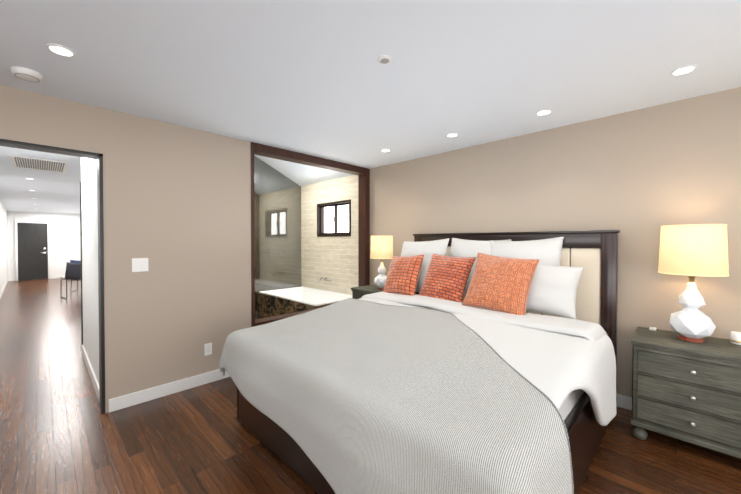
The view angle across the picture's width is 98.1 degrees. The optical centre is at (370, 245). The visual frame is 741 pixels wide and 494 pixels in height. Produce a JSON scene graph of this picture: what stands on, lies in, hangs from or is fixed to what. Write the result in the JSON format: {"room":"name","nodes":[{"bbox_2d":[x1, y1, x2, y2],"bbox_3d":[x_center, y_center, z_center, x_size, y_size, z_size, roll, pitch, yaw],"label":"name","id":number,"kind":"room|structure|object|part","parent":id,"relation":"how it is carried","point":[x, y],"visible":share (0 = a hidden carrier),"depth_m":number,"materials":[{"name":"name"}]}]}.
{"room":"bedroom","nodes":[
{"label":"bedroom","id":0,"kind":"room"},
{"bbox_2d":[0,157,98,383],"bbox_3d":[-7.086,0.072,7.213,13.460,2.440,2.320,1,1,44],"label":"wall","id":1,"kind":"structure","parent":0,"point":[64,238],"depth_m":3.92,"materials":[{"name":"white paint"}]},
{"bbox_2d":[0,278,7,298],"bbox_3d":[-7.674,1.247,6.584,13.280,0.105,0.337,1,1,44],"label":"baseboard","id":2,"kind":"structure","parent":1,"relation":"attached to","point":[6,282],"depth_m":8.97,"materials":[{"name":"white wood"}]},
{"bbox_2d":[15,221,49,280],"bbox_3d":[-12.069,0.194,11.507,0.088,2.090,0.860,1,1,44],"label":"end door","id":3,"kind":"structure","parent":1,"relation":"in","point":[32,250],"depth_m":11.50,"materials":[{"name":"black wood"}]},
{"bbox_2d":[80,181,82,343],"bbox_3d":[-3.539,0.272,4.013,0.030,2.120,0.112,1,1,44],"label":"door frame","id":4,"kind":"structure","parent":1,"relation":"attached to","point":[81,267],"depth_m":3.97,"materials":[{"name":"black"}]},
{"bbox_2d":[81,344,99,402],"bbox_3d":[-2.897,1.288,3.326,1.894,0.105,0.014,1,1,44],"label":"baseboard","id":5,"kind":"structure","parent":1,"relation":"attached to","point":[91,373],"depth_m":3.18,"materials":[{"name":"white wood"}]},
{"bbox_2d":[0,85,250,412],"bbox_3d":[-2.138,0.129,2.605,0.060,2.440,6.120,1,1,44],"label":"wall","id":6,"kind":"structure","parent":0,"point":[177,206],"depth_m":2.85,"materials":[{"name":"beige paint"}]},
{"bbox_2d":[0,139,104,413],"bbox_3d":[-2.479,0.315,2.308,0.141,2.075,0.865,1,1,44],"label":"door frame","id":7,"kind":"structure","parent":6,"relation":"attached to","point":[44,148],"depth_m":2.56,"materials":[{"name":"black wood"}]},
{"bbox_2d":[132,258,148,271],"bbox_3d":[-1.958,0.168,2.737,0.011,0.116,0.116,1,1,44],"label":"double light switch","id":8,"kind":"object","parent":6,"relation":"attached to","point":[139,264],"visible":1,"depth_m":2.73,"materials":[{"name":"white plastic"}]},
{"bbox_2d":[108,369,230,412],"bbox_3d":[-1.072,1.284,3.654,0.014,0.105,2.970,1,1,44],"label":"baseboard","id":9,"kind":"structure","parent":6,"relation":"attached to","point":[159,391],"depth_m":2.86,"materials":[{"name":"white wood"}]},
{"bbox_2d":[204,342,211,355],"bbox_3d":[-1.581,1.013,3.134,0.009,0.116,0.070,1,1,44],"label":"outlet","id":10,"kind":"object","parent":6,"relation":"attached to","point":[207,348],"visible":1,"depth_m":3.13,"materials":[{"name":"white plastic"}]},
{"bbox_2d":[254,155,353,195],"bbox_3d":[-2.100,-1.532,5.452,3.900,1.028,2.150,1,1,44],"label":"ceiling","id":11,"kind":"structure","parent":0,"point":[300,174],"depth_m":5.44,"materials":[{"name":"white paint"}]},
{"bbox_2d":[0,278,740,493],"bbox_3d":[-5.067,1.343,5.489,18.780,0.060,6.120,1,1,44],"label":"floor","id":12,"kind":"structure","parent":0,"point":[60,433],"depth_m":2.21,"materials":[{"name":"brown wood"}]},
{"bbox_2d":[60,262,80,298],"bbox_3d":[-7.278,0.839,7.934,0.549,0.883,0.460,0,1,34],"label":"chair","id":13,"kind":"object","parent":12,"relation":"on","point":[73,272],"visible":0.6,"depth_m":7.74,"materials":[{"name":"black metal"}]},
{"bbox_2d":[70,260,80,291],"bbox_3d":[-8.006,0.826,8.979,0.460,0.883,0.549,0,1,-26],"label":"chair","id":14,"kind":"object","parent":12,"relation":"on","point":[74,261],"visible":0.21,"depth_m":8.71,"materials":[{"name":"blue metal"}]},
{"bbox_2d":[351,284,382,298],"bbox_3d":[0.121,0.944,4.199,0.610,0.770,0.515,1,1,44],"label":"nightstand","id":15,"kind":"object","parent":12,"relation":"on","point":[359,292],"visible":0.06,"depth_m":4.16,"materials":[{"name":"grey wood"}]},
{"bbox_2d":[370,236,392,289],"bbox_3d":[0.145,0.219,4.108,0.298,0.679,0.298,1,1,44],"label":"table lamp","id":16,"kind":"object","parent":15,"relation":"on","point":[381,247],"visible":0.98,"depth_m":4.00,"materials":[{"name":"white ceramic"}]},
{"bbox_3d":[0.145,0.024,4.105,0.296,0.288,0.296,1,1,44],"label":"lamp shade","id":17,"kind":"part","parent":16,"relation":"part of","materials":[{"name":"beige fabric"}]},
{"bbox_2d":[220,230,619,493],"bbox_3d":[0.470,0.673,2.504,2.290,1.589,2.454,1,1,44],"label":"bed","id":18,"kind":"object","parent":12,"relation":"on","point":[463,363],"visible":1,"depth_m":1.82,"materials":[{"name":"grey fabric"}]},
{"bbox_2d":[358,298,616,425],"bbox_3d":[0.239,0.835,2.284,2.226,0.585,1.716,1,1,44],"label":"duvet","id":19,"kind":"object","parent":18,"relation":"on","point":[419,364],"depth_m":1.73,"materials":[{"name":"white fabric"}]},
{"bbox_3d":[1.294,0.604,3.349,2.054,1.472,0.092,1,1,44],"label":"headboard","id":20,"kind":"part","parent":18,"relation":"part of","materials":[{"name":"brown wood"}]},
{"bbox_3d":[0.503,0.850,2.544,1.940,0.320,2.185,1,1,44],"label":"mattress","id":21,"kind":"part","parent":18,"relation":"part of","materials":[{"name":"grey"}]},
{"bbox_2d":[631,327,740,457],"bbox_3d":[2.189,1.004,2.189,0.620,0.700,0.495,1,1,44],"label":"nightstand","id":22,"kind":"object","parent":12,"relation":"on","point":[687,391],"visible":1,"depth_m":2.06,"materials":[{"name":"grey wood"}]},
{"bbox_2d":[658,224,728,342],"bbox_3d":[2.208,0.258,2.213,0.346,0.790,0.346,1,1,44],"label":"table lamp","id":23,"kind":"object","parent":22,"relation":"on","point":[691,251],"visible":1,"depth_m":2.13,"materials":[{"name":"beige fabric"}]},
{"bbox_3d":[2.208,0.030,2.210,0.344,0.335,0.344,1,1,44],"label":"lamp shade","id":24,"kind":"part","parent":23,"relation":"part of","materials":[{"name":"beige fabric"}]},
{"bbox_3d":[2.208,0.030,2.210,0.346,0.335,0.346,1,1,44],"label":"shade trim","id":25,"kind":"part","parent":23,"relation":"part of","materials":[{"name":"beige fabric"}]},
{"bbox_2d":[730,331,740,344],"bbox_3d":[2.446,0.618,2.139,0.077,0.072,0.077,1,1,44],"label":"candle jar","id":26,"kind":"object","parent":22,"relation":"on","point":[735,337],"visible":1,"depth_m":2.13,"materials":[{"name":"white"}]},
{"bbox_2d":[0,0,740,213],"bbox_3d":[-5.067,-1.156,5.458,18.780,0.060,6.120,1,1,44],"label":"ceiling","id":27,"kind":"structure","parent":0,"point":[316,78],"depth_m":1.95,"materials":[{"name":"white paint"}]},
{"bbox_2d":[10,66,42,81],"bbox_3d":[-2.153,-1.064,2.017,0.140,0.038,0.140,1,1,44],"label":"smoke detector","id":28,"kind":"object","parent":27,"relation":"attached to","point":[26,74],"visible":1,"depth_m":1.99,"materials":[{"name":"white plastic"}]},
{"bbox_2d":[9,155,68,172],"bbox_3d":[-4.554,-1.107,4.438,0.900,0.012,0.540,1,1,44],"label":"ceiling vent","id":29,"kind":"object","parent":27,"relation":"in","point":[37,164],"visible":1,"depth_m":4.39,"materials":[{"name":"white metal"}]},
{"bbox_2d":[46,44,75,56],"bbox_3d":[-1.712,-1.076,1.781,0.118,0.008,0.118,1,1,44],"label":"recessed light","id":30,"kind":"object","parent":27,"relation":"attached to","point":[60,50],"visible":1,"depth_m":1.78,"materials":[{"name":"white"}]},
{"bbox_2d":[378,55,391,63],"bbox_3d":[0.083,-1.075,1.870,0.084,0.012,0.084,1,1,44],"label":"plate","id":31,"kind":"object","parent":27,"relation":"attached to","point":[384,59],"visible":1,"depth_m":1.85,"materials":[{"name":"white plastic"}]},
{"bbox_2d":[446,133,457,136],"bbox_3d":[0.812,-1.094,3.200,0.118,0.008,0.118,1,1,44],"label":"recessed light","id":32,"kind":"object","parent":27,"relation":"attached to","point":[452,135],"visible":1,"depth_m":3.20,"materials":[{"name":"white"}]},
{"bbox_2d":[536,109,551,114],"bbox_3d":[1.419,-1.087,2.634,0.118,0.008,0.118,1,1,44],"label":"recessed light","id":33,"kind":"object","parent":27,"relation":"attached to","point":[544,111],"visible":1,"depth_m":2.63,"materials":[{"name":"white"}]},
{"bbox_2d":[670,65,696,75],"bbox_3d":[1.935,-1.079,1.989,0.118,0.008,0.118,1,1,44],"label":"recessed light","id":34,"kind":"object","parent":27,"relation":"attached to","point":[683,70],"visible":1,"depth_m":1.99,"materials":[{"name":"white"}]},
{"bbox_2d":[254,87,740,396],"bbox_3d":[0.503,0.103,4.329,9.220,2.450,0.160,1,1,44],"label":"wall","id":35,"kind":"structure","parent":0,"point":[639,178],"depth_m":2.80,"materials":[{"name":"beige paint"}]},
{"bbox_2d":[317,277,331,282],"bbox_3d":[-0.809,0.583,5.368,0.290,0.077,0.199,1,1,44],"label":"tub faucet","id":36,"kind":"object","parent":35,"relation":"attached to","point":[325,279],"visible":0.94,"depth_m":5.36,"materials":[{"name":"silver metal"}]},
{"bbox_2d":[317,199,350,236],"bbox_3d":[-0.572,-0.430,5.347,0.870,0.570,0.142,1,1,44],"label":"bathroom window","id":37,"kind":"structure","parent":35,"relation":"in","point":[333,218],"depth_m":5.38,"materials":[{"name":"brown metal"}]},
{"bbox_2d":[617,394,631,410],"bbox_3d":[1.821,1.293,2.931,5.160,0.105,0.014,1,1,44],"label":"baseboard","id":38,"kind":"structure","parent":35,"relation":"attached to","point":[625,402],"depth_m":2.65,"materials":[{"name":"white"}]},
{"bbox_3d":[-2.114,1.344,5.474,3.900,0.060,2.010,1,1,44],"label":"floor","id":39,"kind":"structure","parent":0,"visible":0},
{"bbox_2d":[255,283,284,310],"bbox_3d":[-2.377,1.073,6.753,1.590,0.450,0.414,1,1,44],"label":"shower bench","id":40,"kind":"object","parent":39,"relation":"on","point":[256,294],"depth_m":6.38,"materials":[{"name":"stone"}]},
{"bbox_2d":[258,287,351,318],"bbox_3d":[-0.997,1.045,5.081,1.610,0.546,0.858,1,1,44],"label":"bathtub","id":41,"kind":"object","parent":39,"relation":"on","point":[277,302],"visible":0.44,"depth_m":5.21,"materials":[{"name":"white ceramic"}]},
{"bbox_3d":[-0.764,-0.358,4.088,0.060,3.378,1.950,1,1,44],"label":"wall","id":42,"kind":"structure","parent":0,"visible":0},
{"bbox_2d":[251,142,369,326],"bbox_3d":[-0.689,-0.094,4.120,0.157,2.029,1.796,1,1,44],"label":"trim","id":43,"kind":"structure","parent":42,"relation":"attached to","point":[363,173],"depth_m":4.17,"materials":[{"name":"brown wood"}]},
{"bbox_3d":[-1.964,1.286,5.284,0.040,0.060,1.950,1,1,44],"label":"sill","id":44,"kind":"structure","parent":0,"visible":0},
{"bbox_2d":[254,156,300,318],"bbox_3d":[-1.964,-0.346,5.263,0.010,3.204,1.942,1,1,44],"label":"glass wall","id":45,"kind":"structure","parent":44,"relation":"on","point":[281,218],"depth_m":5.59,"materials":[{"name":"clear glass"}]}
]}

